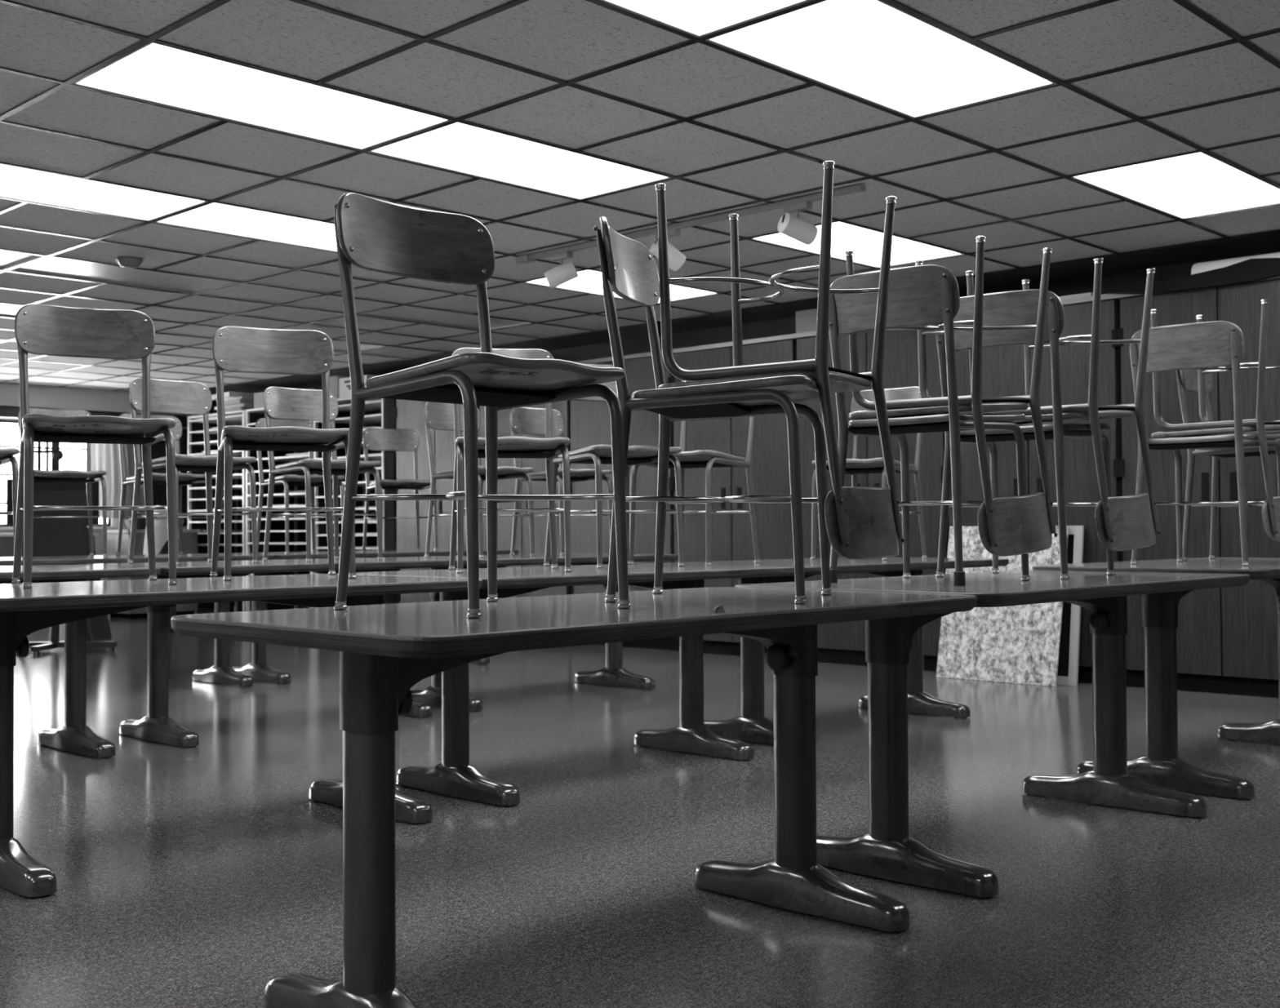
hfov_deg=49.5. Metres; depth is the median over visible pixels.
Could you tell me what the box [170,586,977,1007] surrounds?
work table
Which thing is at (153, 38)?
grid
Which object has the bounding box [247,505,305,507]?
shelf
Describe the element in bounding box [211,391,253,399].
portfolio
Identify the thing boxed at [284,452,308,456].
paper stack
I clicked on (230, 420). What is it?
shelf
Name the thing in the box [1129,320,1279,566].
chair
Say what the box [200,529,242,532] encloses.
paper stack
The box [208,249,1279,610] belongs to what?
wall
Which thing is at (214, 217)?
ceiling light
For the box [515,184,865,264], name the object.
track
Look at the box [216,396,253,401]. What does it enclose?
portfolio
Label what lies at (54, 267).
ceiling light
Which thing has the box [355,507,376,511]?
shelf
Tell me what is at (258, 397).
cardboard box
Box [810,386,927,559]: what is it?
chair
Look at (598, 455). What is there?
chair
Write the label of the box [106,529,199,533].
countertop
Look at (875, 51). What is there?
ceiling light
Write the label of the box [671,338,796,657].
storage cabinet
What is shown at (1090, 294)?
paper stack
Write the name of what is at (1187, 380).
chair
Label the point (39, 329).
chair
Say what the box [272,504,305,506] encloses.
paper stack
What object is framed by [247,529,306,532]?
shelf
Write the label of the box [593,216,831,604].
chair
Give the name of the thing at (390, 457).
trim
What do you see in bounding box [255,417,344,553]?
chair
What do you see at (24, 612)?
work table
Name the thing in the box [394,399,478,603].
storage cabinet
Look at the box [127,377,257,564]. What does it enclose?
chair
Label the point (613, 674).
work table
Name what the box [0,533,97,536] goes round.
countertop
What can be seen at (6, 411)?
trim
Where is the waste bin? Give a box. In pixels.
[161,544,176,632]
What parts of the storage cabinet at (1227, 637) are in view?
door, handle, handle, door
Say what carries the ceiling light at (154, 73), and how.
attached to the ceiling
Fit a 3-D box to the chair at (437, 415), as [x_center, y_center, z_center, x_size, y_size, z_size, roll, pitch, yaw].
[-0.867,-0.140,7.419,0.494,0.841,0.418,-1,-1,40]
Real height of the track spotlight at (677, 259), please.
0.203 m
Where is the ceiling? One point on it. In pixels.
(566, 40)
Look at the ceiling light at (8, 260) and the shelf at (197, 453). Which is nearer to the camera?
the ceiling light at (8, 260)
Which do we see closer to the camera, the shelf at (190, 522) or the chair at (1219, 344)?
the chair at (1219, 344)
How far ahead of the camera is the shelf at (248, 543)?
13.90 m
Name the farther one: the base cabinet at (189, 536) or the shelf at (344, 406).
the base cabinet at (189, 536)
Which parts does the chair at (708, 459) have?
leg, leg, support plate, seat, leg, leg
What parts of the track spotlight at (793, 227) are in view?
stem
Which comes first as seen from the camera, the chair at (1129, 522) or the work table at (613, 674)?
the chair at (1129, 522)
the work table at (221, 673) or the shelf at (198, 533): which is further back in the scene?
the shelf at (198, 533)
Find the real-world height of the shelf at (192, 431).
0.018 m
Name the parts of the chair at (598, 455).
leg, leg, backrest, support plate, seat, leg, leg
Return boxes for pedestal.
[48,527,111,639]
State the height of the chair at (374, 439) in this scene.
0.841 m
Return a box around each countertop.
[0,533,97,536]
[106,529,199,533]
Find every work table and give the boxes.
[0,553,274,687]
[0,564,160,758]
[0,573,482,897]
[77,557,465,747]
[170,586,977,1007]
[218,549,518,684]
[337,563,794,806]
[373,552,684,711]
[663,557,1008,744]
[734,569,1249,897]
[1031,557,1279,799]
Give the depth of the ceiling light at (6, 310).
9.76 m
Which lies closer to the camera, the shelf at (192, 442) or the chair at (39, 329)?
the chair at (39, 329)
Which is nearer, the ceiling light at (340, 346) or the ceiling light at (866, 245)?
the ceiling light at (866, 245)
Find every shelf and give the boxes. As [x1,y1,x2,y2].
[189,414,242,425]
[189,428,217,435]
[189,440,217,445]
[189,450,242,457]
[189,484,242,490]
[189,497,242,501]
[189,509,214,511]
[189,520,242,523]
[197,532,242,534]
[197,542,242,546]
[211,473,242,479]
[247,420,310,426]
[247,469,295,474]
[247,492,305,497]
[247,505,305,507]
[247,518,306,519]
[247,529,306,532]
[247,542,306,544]
[255,454,309,462]
[315,413,381,425]
[315,453,381,461]
[315,493,375,498]
[315,520,376,523]
[315,533,377,536]
[315,546,377,549]
[331,480,375,486]
[337,400,381,413]
[339,441,364,449]
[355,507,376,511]
[358,466,381,474]
[361,426,381,437]
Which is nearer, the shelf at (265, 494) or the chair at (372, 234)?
the chair at (372, 234)
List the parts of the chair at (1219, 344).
leg, leg, backrest, support plate, seat, leg, leg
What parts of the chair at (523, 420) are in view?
leg, backrest, leg, support plate, leg, seat, leg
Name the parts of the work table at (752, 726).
post, post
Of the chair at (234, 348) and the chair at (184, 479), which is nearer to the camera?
the chair at (234, 348)
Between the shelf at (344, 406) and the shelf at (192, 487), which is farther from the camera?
the shelf at (192, 487)
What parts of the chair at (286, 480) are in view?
leg, leg, backrest, support plate, seat, leg, leg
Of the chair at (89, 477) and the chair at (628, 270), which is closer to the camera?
the chair at (628, 270)
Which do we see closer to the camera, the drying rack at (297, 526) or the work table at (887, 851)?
the work table at (887, 851)
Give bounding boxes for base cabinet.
[0,533,97,557]
[106,529,199,618]
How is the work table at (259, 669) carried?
on the floor
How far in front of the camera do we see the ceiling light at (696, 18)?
4.17 m
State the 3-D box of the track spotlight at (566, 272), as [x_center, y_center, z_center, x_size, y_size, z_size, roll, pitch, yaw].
[-0.431,-1.282,7.633,0.190,0.194,0.114,0,-1,9]
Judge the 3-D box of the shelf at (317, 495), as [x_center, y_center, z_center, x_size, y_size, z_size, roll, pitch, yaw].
[-2.533,-0.072,13.213,1.082,0.018,0.588,-1,-1,44]
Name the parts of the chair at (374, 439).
leg, leg, backrest, support plate, seat, leg, leg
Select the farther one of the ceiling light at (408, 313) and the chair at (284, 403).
the ceiling light at (408, 313)
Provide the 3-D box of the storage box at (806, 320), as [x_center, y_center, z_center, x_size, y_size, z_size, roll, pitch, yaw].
[1.532,-1.233,9.301,0.900,0.170,0.430,-1,-1,44]
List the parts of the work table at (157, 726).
post, knob, post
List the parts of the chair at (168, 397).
leg, leg, backrest, support plate, seat, leg, leg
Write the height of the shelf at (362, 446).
0.018 m
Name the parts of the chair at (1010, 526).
leg, seat, leg, leg, support plate, backrest, leg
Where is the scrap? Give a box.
[710,604,724,612]
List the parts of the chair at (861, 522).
leg, seat, leg, leg, support plate, backrest, leg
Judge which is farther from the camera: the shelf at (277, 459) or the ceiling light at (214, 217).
the shelf at (277, 459)
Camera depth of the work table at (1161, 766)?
4.73 m
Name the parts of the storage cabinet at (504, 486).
door, handle, door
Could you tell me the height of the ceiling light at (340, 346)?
0.058 m
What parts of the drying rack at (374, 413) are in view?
post, panel, post, panel, post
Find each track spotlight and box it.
[544,251,578,288]
[649,228,685,271]
[777,200,817,244]
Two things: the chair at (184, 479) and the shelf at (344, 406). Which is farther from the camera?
the shelf at (344, 406)
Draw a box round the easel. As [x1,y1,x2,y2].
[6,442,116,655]
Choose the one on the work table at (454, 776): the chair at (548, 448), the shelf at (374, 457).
the chair at (548, 448)
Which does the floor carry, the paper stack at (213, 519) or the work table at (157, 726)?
the work table at (157, 726)
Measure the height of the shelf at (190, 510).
0.018 m
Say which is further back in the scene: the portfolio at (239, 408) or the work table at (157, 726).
the portfolio at (239, 408)
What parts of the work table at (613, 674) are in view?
post, post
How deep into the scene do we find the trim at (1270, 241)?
9.48 m
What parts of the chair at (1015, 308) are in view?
leg, leg, support plate, backrest, seat, leg, leg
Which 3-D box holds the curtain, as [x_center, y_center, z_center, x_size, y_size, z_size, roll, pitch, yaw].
[-5.791,-0.367,15.391,0.084,1.050,0.720,-1,-1,44]
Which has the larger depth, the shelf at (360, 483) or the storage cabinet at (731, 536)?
the shelf at (360, 483)
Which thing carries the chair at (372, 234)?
on the work table at (385, 650)
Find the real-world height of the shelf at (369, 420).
0.018 m
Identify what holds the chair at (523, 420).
on the work table at (613, 674)
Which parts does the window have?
sill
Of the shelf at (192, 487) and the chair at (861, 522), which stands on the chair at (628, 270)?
the chair at (861, 522)
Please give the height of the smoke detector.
0.045 m
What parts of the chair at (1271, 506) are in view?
leg, seat, leg, leg, backrest, support plate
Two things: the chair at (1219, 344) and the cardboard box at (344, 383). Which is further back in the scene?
the cardboard box at (344, 383)
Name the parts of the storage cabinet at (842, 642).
door, handle, door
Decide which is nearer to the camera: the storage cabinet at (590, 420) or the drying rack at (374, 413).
the storage cabinet at (590, 420)
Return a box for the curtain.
[90,443,145,518]
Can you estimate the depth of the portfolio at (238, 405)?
14.61 m
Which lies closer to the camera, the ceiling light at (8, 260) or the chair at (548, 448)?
the chair at (548, 448)
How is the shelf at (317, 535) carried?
attached to the drying rack at (374, 413)
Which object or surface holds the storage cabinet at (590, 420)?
on the floor
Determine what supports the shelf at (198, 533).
attached to the drying rack at (197, 496)
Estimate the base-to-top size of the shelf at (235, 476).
0.018 m
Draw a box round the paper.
[1107,257,1279,293]
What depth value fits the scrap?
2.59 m
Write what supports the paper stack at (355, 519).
on the drying rack at (374, 413)
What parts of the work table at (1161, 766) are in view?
post, post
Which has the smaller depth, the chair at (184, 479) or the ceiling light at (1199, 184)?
the ceiling light at (1199, 184)
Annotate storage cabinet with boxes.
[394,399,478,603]
[476,400,571,597]
[568,356,677,651]
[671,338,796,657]
[796,329,948,671]
[948,298,1121,683]
[1116,279,1279,697]
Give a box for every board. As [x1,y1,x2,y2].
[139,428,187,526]
[936,525,1069,686]
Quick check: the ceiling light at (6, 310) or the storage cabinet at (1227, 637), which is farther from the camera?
the ceiling light at (6, 310)
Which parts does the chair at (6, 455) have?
seat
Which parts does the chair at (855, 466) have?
leg, leg, seat, support plate, backrest, leg, leg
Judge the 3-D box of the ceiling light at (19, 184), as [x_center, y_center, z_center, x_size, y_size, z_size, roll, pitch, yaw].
[-2.647,-1.447,6.278,0.586,0.058,1.195,-1,-1,44]
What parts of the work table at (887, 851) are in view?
post, knob, knob, post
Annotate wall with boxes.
[0,417,187,580]
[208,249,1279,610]
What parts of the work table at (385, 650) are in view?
post, knob, knob, post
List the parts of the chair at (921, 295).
leg, leg, backrest, support plate, seat, leg, leg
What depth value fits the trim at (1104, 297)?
9.46 m
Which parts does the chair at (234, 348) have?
leg, leg, backrest, support plate, seat, leg, leg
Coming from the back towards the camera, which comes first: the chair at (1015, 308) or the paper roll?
the paper roll
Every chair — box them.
[0,448,19,548]
[11,303,177,588]
[17,407,107,557]
[115,413,213,555]
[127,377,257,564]
[209,326,356,581]
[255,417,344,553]
[262,386,382,562]
[333,192,630,618]
[361,428,438,551]
[423,401,534,557]
[448,347,572,573]
[509,407,612,555]
[543,363,684,568]
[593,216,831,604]
[629,380,759,564]
[655,160,904,559]
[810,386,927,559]
[828,264,1030,586]
[844,235,1057,556]
[935,288,1115,579]
[965,257,1160,551]
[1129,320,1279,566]
[1150,299,1279,541]
[1175,369,1279,560]
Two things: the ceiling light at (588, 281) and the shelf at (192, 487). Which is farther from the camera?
the shelf at (192, 487)
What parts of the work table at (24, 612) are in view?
post, knob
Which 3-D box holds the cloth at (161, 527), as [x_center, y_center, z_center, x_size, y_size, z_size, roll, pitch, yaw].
[-4.253,0.348,12.360,0.322,0.413,0.328,-1,-1,44]
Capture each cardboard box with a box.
[253,391,263,408]
[328,375,349,398]
[339,374,377,398]
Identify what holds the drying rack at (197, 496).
on the floor
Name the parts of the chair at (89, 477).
leg, backrest, support plate, seat, leg, leg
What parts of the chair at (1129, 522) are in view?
leg, seat, leg, leg, support plate, backrest, leg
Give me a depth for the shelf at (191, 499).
15.03 m
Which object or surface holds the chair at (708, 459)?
on the work table at (752, 726)
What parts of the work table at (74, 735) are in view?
post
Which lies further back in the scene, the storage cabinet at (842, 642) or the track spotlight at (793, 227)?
the storage cabinet at (842, 642)
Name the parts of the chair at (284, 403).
leg, leg, backrest, support plate, seat, leg, leg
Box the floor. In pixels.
[0,608,1279,1007]
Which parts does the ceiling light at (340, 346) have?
frame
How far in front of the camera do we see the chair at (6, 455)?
5.42 m
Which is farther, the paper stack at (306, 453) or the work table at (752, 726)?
the paper stack at (306, 453)
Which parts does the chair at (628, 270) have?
leg, backrest, leg, support plate, leg, seat, leg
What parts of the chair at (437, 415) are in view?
leg, backrest, leg, support plate, leg, seat, leg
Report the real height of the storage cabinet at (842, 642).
2.170 m
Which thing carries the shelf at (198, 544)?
attached to the drying rack at (197, 496)
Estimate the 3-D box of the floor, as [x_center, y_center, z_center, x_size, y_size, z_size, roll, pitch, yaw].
[-2.612,1.061,5.616,18.400,0.100,11.650,-1,-1,44]
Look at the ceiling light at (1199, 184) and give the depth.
6.36 m
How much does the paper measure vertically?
0.123 m
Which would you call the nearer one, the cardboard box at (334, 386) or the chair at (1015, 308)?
the chair at (1015, 308)
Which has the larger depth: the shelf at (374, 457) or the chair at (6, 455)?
the shelf at (374, 457)
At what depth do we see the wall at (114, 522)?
15.38 m
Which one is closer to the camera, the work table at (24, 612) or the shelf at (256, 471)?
the work table at (24, 612)
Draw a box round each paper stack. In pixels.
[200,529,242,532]
[213,519,242,520]
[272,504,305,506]
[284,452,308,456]
[288,490,305,493]
[355,519,376,520]
[1057,292,1093,299]
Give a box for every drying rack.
[187,409,264,611]
[245,407,314,611]
[313,396,384,573]
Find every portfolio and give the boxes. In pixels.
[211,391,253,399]
[214,404,253,409]
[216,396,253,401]
[224,398,253,405]
[224,406,253,412]
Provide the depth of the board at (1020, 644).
8.05 m
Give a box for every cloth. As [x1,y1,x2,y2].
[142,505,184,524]
[142,520,179,554]
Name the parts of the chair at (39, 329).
leg, leg, backrest, support plate, seat, leg, leg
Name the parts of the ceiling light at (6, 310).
frame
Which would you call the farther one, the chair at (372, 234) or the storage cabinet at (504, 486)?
the storage cabinet at (504, 486)
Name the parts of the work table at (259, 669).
post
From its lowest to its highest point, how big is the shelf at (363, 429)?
0.018 m
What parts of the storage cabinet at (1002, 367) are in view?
door, handle, handle, door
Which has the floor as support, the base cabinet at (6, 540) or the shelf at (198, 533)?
the base cabinet at (6, 540)
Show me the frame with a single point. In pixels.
(1069, 642)
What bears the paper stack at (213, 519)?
on the drying rack at (197, 496)
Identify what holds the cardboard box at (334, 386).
on the drying rack at (374, 413)
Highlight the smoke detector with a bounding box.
[115,257,142,268]
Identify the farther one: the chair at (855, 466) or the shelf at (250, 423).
the shelf at (250, 423)
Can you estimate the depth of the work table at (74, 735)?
5.66 m
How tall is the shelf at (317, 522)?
0.018 m
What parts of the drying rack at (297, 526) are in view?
post, panel, post, panel, post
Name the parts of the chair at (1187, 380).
leg, backrest, leg, leg, seat, support plate, leg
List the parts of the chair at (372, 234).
leg, backrest, leg, support plate, leg, seat, leg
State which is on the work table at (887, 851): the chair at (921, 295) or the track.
the chair at (921, 295)
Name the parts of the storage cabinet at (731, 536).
door, handle, handle, door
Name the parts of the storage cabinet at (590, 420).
door, door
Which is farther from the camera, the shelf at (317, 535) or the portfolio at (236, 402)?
the portfolio at (236, 402)
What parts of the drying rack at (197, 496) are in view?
post, panel, post, panel, post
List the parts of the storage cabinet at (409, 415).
door, handle, door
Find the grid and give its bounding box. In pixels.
[0,0,1279,391]
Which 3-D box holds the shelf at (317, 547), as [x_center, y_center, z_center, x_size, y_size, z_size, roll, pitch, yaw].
[-2.530,0.416,13.205,1.082,0.018,0.588,-1,-1,44]
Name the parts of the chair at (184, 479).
leg, leg, backrest, support plate, seat, leg, leg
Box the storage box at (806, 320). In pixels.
[795,308,817,333]
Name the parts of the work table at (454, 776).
post, post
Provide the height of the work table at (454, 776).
0.747 m
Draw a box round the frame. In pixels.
[1056,525,1084,686]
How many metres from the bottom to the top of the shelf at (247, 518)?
0.018 m
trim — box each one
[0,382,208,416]
[0,405,196,427]
[208,230,1279,395]
[384,398,396,550]
[573,275,1279,364]
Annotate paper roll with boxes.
[1191,252,1279,275]
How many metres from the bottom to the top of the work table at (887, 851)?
0.745 m
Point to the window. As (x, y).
(74, 458)
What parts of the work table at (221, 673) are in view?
post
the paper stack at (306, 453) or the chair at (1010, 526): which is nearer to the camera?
the chair at (1010, 526)
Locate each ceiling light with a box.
[0,164,206,221]
[0,250,43,270]
[0,303,22,318]
[8,257,238,294]
[72,42,450,150]
[156,203,337,251]
[331,340,387,352]
[356,305,530,330]
[368,122,669,199]
[526,270,717,303]
[599,0,810,37]
[706,0,1056,118]
[751,222,963,267]
[1071,151,1279,218]
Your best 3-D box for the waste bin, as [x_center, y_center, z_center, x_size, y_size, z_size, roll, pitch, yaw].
[-4.245,0.737,12.347,0.260,0.800,0.260,-1,-1,44]
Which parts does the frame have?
rail, rail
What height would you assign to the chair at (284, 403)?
0.841 m
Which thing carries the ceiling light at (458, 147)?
attached to the ceiling
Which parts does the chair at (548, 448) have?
leg, leg, backrest, seat, support plate, leg, leg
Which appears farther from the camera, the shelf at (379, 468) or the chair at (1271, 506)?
the shelf at (379, 468)
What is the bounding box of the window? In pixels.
[0,419,118,529]
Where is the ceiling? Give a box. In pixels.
[0,0,1279,391]

